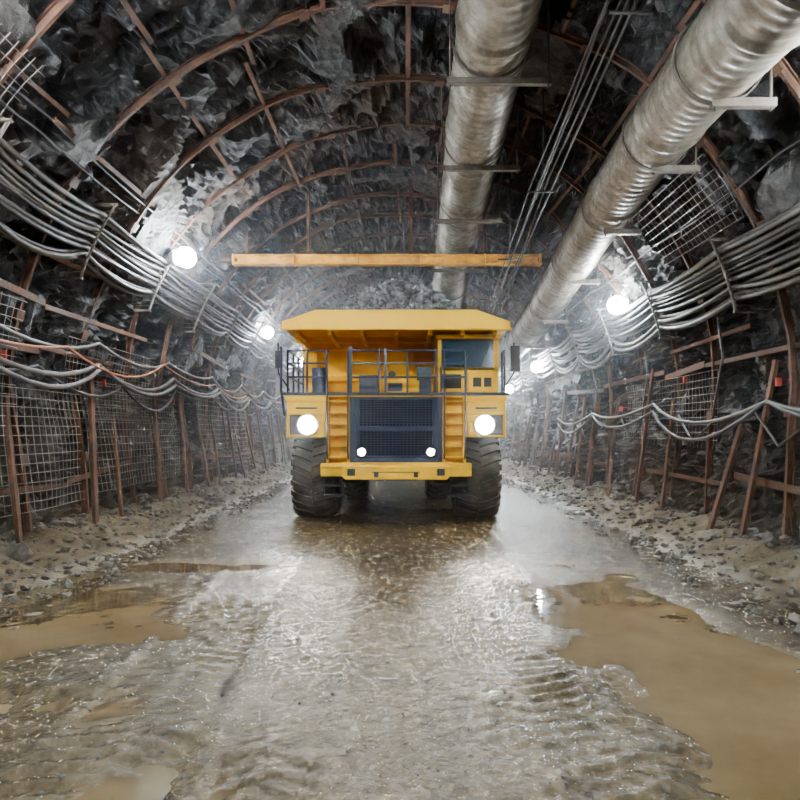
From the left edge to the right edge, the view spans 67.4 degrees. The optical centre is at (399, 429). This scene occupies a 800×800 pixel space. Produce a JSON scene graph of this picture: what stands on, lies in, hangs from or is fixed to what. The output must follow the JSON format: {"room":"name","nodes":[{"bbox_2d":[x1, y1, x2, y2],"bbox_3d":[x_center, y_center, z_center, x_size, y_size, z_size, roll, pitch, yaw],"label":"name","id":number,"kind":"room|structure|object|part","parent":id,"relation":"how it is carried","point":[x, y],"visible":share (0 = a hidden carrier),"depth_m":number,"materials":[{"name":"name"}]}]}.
{"room":"underground passage","nodes":[
{"label":"underground passage","id":0,"kind":"room"},
{"bbox_2d":[0,156,304,543],"bbox_3d":[-6.641,-0.832,24.723,2.094,7.003,67.446,0,0,0],"label":"wall","id":1,"kind":"structure","parent":0,"point":[77,297],"depth_m":13.32,"materials":[{"name":"grey stone"}]},
{"bbox_2d":[0,0,799,543],"bbox_3d":[0.005,-2.618,24.191,13.090,9.222,50.391,0,0,0],"label":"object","id":2,"kind":"structure","parent":1,"relation":"attached to","point":[752,479],"depth_m":12.40,"materials":[{"name":"metal"}]},
{"bbox_2d":[0,456,799,799],"bbox_3d":[0.000,1.948,24.416,14.000,0.792,66.431,0,0,0],"label":"floor","id":3,"kind":"structure","parent":0,"point":[53,753],"depth_m":5.69,"materials":[{"name":"brown soil"}]},
{"bbox_2d":[0,697,145,727],"bbox_3d":[-3.000,2.209,4.600,3.000,0.001,1.250,0,0,0],"label":"puddle","id":4,"kind":"object","parent":3,"relation":"on","point":[111,709],"visible":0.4,"depth_m":4.74,"materials":[{"name":"liquid"}]},
{"bbox_2d":[0,585,187,662],"bbox_3d":[-3.762,2.208,6.900,3.677,0.001,4.625,0,0,0],"label":"puddle","id":5,"kind":"object","parent":3,"relation":"on","point":[92,616],"visible":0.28,"depth_m":6.92,"materials":[{"name":"liquid"}]},
{"bbox_2d":[67,755,290,799],"bbox_3d":[-1.500,2.209,3.400,4.000,0.001,2.000,0,0,0],"label":"puddle","id":6,"kind":"object","parent":3,"relation":"on","point":[155,784],"visible":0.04,"depth_m":3.71,"materials":[{"name":"liquid"}]},
{"bbox_2d":[121,563,269,572],"bbox_3d":[-3.300,2.208,9.600,3.750,0.001,1.125,0,0,0],"label":"puddle","id":7,"kind":"object","parent":3,"relation":"on","point":[153,567],"visible":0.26,"depth_m":9.64,"materials":[{"name":"liquid"}]},
{"bbox_2d":[275,278,519,516],"bbox_3d":[-0.055,-1.096,18.763,5.670,6.592,10.366,0,0,0],"label":"truck","id":8,"kind":"object","parent":3,"relation":"on","point":[400,381],"visible":1,"depth_m":14.06,"materials":[{"name":"metal"}]},
{"bbox_2d":[312,367,430,391],"bbox_3d":[-0.739,-1.225,15.275,2.998,0.710,1.850,0,0,0],"label":"hood","id":9,"kind":"object","parent":8,"relation":"attached to","point":[318,384],"depth_m":14.50,"materials":[{"name":"yellow paint"}]},
{"bbox_2d":[350,397,441,461],"bbox_3d":[-0.090,-0.040,14.110,2.140,1.620,0.420,0,0,0],"label":"radiator grille","id":10,"kind":"object","parent":8,"relation":"attached to","point":[382,429],"depth_m":13.98,"materials":[{"name":"black metal"}]},
{"bbox_3d":[-0.090,0.330,18.600,3.000,2.449,8.800,0,0,0],"label":"chassis frame","id":11,"kind":"part","parent":8,"relation":"part of","materials":[{"name":"metal"}]},
{"bbox_2d":[0,507,798,799],"bbox_3d":[-0.003,2.161,9.596,9.207,0.111,14.029,0,0,0],"label":"pebbles","id":12,"kind":"object","parent":3,"relation":"on","point":[62,777],"visible":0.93,"depth_m":5.47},
{"bbox_2d":[0,0,799,536],"bbox_3d":[0.016,-2.549,24.092,13.370,9.451,48.182,0,0,0],"label":"arches","id":13,"kind":"object","parent":3,"relation":"on","point":[56,8],"visible":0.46,"depth_m":12.22,"materials":[{"name":"brown metal"}]},
{"bbox_2d":[62,203,117,279],"label":"hooks","id":14,"kind":"object","parent":13,"relation":"attached to","point":[114,205],"depth_m":10.98,"materials":[{"name":"grey metal"}]},
{"bbox_2d":[123,252,171,311],"label":"hooks","id":15,"kind":"object","parent":13,"relation":"attached to","point":[149,310],"depth_m":13.98,"materials":[{"name":"grey metal"}]},
{"bbox_2d":[0,75,301,416],"bbox_3d":[-5.724,-2.539,23.422,1.221,4.170,48.859,0,0,0],"label":"cable bundle","id":16,"kind":"object","parent":15,"relation":"hanging from","point":[15,188],"visible":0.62,"depth_m":11.68,"materials":[{"name":"rubber"}]},
{"bbox_2d":[153,245,195,267],"bbox_3d":[-5.295,-4.144,14.000,1.046,0.707,0.480,0,0,0],"label":"light","id":17,"kind":"object","parent":13,"relation":"attached to","point":[185,257],"visible":0.9,"depth_m":13.86,"materials":[{"name":"white"}]},
{"bbox_3d":[-5.000,-4.030,14.000,0.456,0.480,0.480,0,0,0],"label":"lamp globe","id":18,"kind":"part","parent":17,"relation":"part of","materials":[{"name":"white glass"}]},
{"bbox_2d":[178,283,217,332],"label":"hooks","id":19,"kind":"object","parent":13,"relation":"attached to","point":[214,284],"depth_m":16.98,"materials":[{"name":"grey metal"}]},
{"bbox_2d":[207,305,244,347],"label":"hooks","id":20,"kind":"object","parent":13,"relation":"attached to","point":[242,306],"depth_m":19.98,"materials":[{"name":"grey metal"}]},
{"bbox_2d":[238,321,264,357],"label":"hooks","id":21,"kind":"object","parent":13,"relation":"attached to","point":[262,322],"depth_m":22.98,"materials":[{"name":"grey metal"}]},
{"bbox_2d":[254,326,273,338],"bbox_3d":[-5.485,-4.012,24.000,0.826,0.704,0.480,0,0,0],"label":"light","id":22,"kind":"object","parent":13,"relation":"attached to","point":[268,331],"visible":0.65,"depth_m":23.86,"materials":[{"name":"white"}]},
{"bbox_3d":[-5.300,-3.900,24.000,0.456,0.480,0.480,0,0,0],"label":"lamp globe","id":23,"kind":"part","parent":22,"relation":"part of","materials":[{"name":"white glass"}]},
{"bbox_2d":[252,334,280,366],"label":"hooks","id":24,"kind":"object","parent":13,"relation":"attached to","point":[274,334],"depth_m":25.99,"materials":[{"name":"grey metal"}]},
{"bbox_2d":[506,372,533,386],"label":"hooks","id":25,"kind":"object","parent":13,"relation":"attached to","point":[519,372],"depth_m":29.39,"materials":[{"name":"grey metal"}]},
{"bbox_2d":[544,341,567,375],"label":"hooks","id":26,"kind":"object","parent":13,"relation":"attached to","point":[556,374],"depth_m":23.19,"materials":[{"name":"grey metal"}]},
{"bbox_2d":[566,327,585,366],"label":"hooks","id":27,"kind":"object","parent":13,"relation":"attached to","point":[567,328],"depth_m":20.08,"materials":[{"name":"grey metal"}]},
{"bbox_2d":[596,308,633,355],"label":"hooks","id":28,"kind":"object","parent":13,"relation":"attached to","point":[597,309],"depth_m":16.98,"materials":[{"name":"grey metal"}]},
{"bbox_2d":[639,281,679,338],"label":"hooks","id":29,"kind":"object","parent":13,"relation":"attached to","point":[642,282],"depth_m":13.88,"materials":[{"name":"grey metal"}]},
{"bbox_2d":[498,139,799,447],"bbox_3d":[5.897,-1.892,23.119,0.829,4.368,49.464,0,0,0],"label":"cable bundle","id":30,"kind":"object","parent":29,"relation":"hanging from","point":[714,268],"visible":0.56,"depth_m":11.93,"materials":[{"name":"rubber"}]},
{"bbox_2d":[708,238,768,312],"label":"hooks","id":31,"kind":"object","parent":13,"relation":"attached to","point":[711,240],"depth_m":10.78,"materials":[{"name":"grey metal"}]},
{"bbox_2d":[0,462,799,634],"bbox_3d":[-0.034,1.895,16.969,13.311,0.815,28.206,0,0,0],"label":"rubble","id":32,"kind":"object","parent":3,"relation":"on","point":[22,552],"visible":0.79,"depth_m":11.51,"materials":[{"name":"grey gravel"}]},
{"bbox_2d":[534,565,799,799],"bbox_3d":[2.750,2.208,6.400,2.625,0.001,8.250,0,0,0],"label":"puddle","id":33,"kind":"object","parent":3,"relation":"on","point":[738,698],"visible":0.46,"depth_m":5.38,"materials":[{"name":"liquid"}]},
{"bbox_2d":[0,0,799,357],"bbox_3d":[-0.014,-6.052,24.723,13.042,4.385,67.536,0,0,0],"label":"ceiling","id":34,"kind":"structure","parent":0,"point":[93,60],"depth_m":11.60,"materials":[{"name":"grey stone"}]},
{"bbox_2d":[0,118,12,138],"label":"hooks","id":35,"kind":"object","parent":34,"relation":"attached to","point":[6,121],"depth_m":7.98,"materials":[{"name":"grey metal"}]},
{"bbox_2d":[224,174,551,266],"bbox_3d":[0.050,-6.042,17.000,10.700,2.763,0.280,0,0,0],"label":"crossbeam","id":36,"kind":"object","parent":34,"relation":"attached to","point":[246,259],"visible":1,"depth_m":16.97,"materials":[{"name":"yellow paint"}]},
{"bbox_2d":[424,0,551,309],"bbox_3d":[1.754,-5.565,16.998,1.743,3.544,34.017,0,0,1],"label":"ventilation duct","id":37,"kind":"object","parent":34,"relation":"hanging from","point":[493,39],"visible":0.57,"depth_m":10.91,"materials":[{"name":"silver metal"}]},
{"bbox_2d":[479,0,652,316],"bbox_3d":[2.977,-5.211,19.504,0.972,2.938,33.036,0,0,2],"label":"overhead cables","id":38,"kind":"object","parent":34,"relation":"hanging from","point":[633,11],"visible":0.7,"depth_m":9.63,"materials":[{"name":"grey metal"}]},
{"bbox_2d":[498,0,799,375],"bbox_3d":[4.365,-4.207,17.967,1.825,3.252,36.073,0,0,3],"label":"ventilation duct","id":39,"kind":"object","parent":34,"relation":"hanging from","point":[730,45],"visible":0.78,"depth_m":8.45,"materials":[{"name":"silver metal"}]},
{"bbox_2d":[498,155,799,539],"bbox_3d":[6.534,-0.823,24.723,2.180,6.986,67.454,0,0,0],"label":"wall","id":40,"kind":"structure","parent":0,"point":[743,384],"depth_m":12.94,"materials":[{"name":"grey stone"}]},
{"bbox_2d":[0,23,743,517],"bbox_3d":[-0.013,-1.779,14.983,13.000,6.311,20.036,0,0,0],"label":"mesh netting","id":41,"kind":"object","parent":40,"relation":"attached to","point":[7,345],"visible":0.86,"depth_m":12.56,"materials":[{"name":"metal"}]},
{"bbox_2d":[1,350,788,410],"bbox_3d":[0.002,-0.921,13.600,13.600,0.741,7.840,0,0,0],"label":"tags","id":42,"kind":"object","parent":41,"relation":"attached to","point":[778,381],"visible":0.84,"depth_m":12.98,"materials":[{"name":"red plastic"}]},
{"bbox_2d":[506,384,519,392],"bbox_3d":[6.040,-2.244,31.500,1.096,0.707,0.480,0,0,0],"label":"light","id":43,"kind":"object","parent":40,"relation":"attached to","point":[511,389],"visible":0.72,"depth_m":31.34,"materials":[{"name":"white glass"}]},
{"bbox_3d":[5.720,-2.130,31.500,0.456,0.480,0.480,0,0,0],"label":"lamp globe","id":44,"kind":"part","parent":43,"relation":"part of","materials":[{"name":"white glass"}]},
{"bbox_2d":[531,359,550,372],"bbox_3d":[5.962,-2.743,25.000,0.980,0.706,0.480,0,0,0],"label":"light","id":45,"kind":"object","parent":40,"relation":"attached to","point":[536,367],"visible":0.78,"depth_m":24.85,"materials":[{"name":"white"}]},
{"bbox_3d":[5.700,-2.630,25.000,0.456,0.480,0.480,0,0,0],"label":"lamp globe","id":46,"kind":"part","parent":45,"relation":"part of","materials":[{"name":"white glass"}]},
{"bbox_2d":[607,296,630,313],"bbox_3d":[5.801,-3.342,15.500,0.858,0.704,0.480,0,0,0],"label":"light","id":47,"kind":"object","parent":40,"relation":"attached to","point":[616,304],"visible":0.74,"depth_m":15.34,"materials":[{"name":"white"}]}
]}

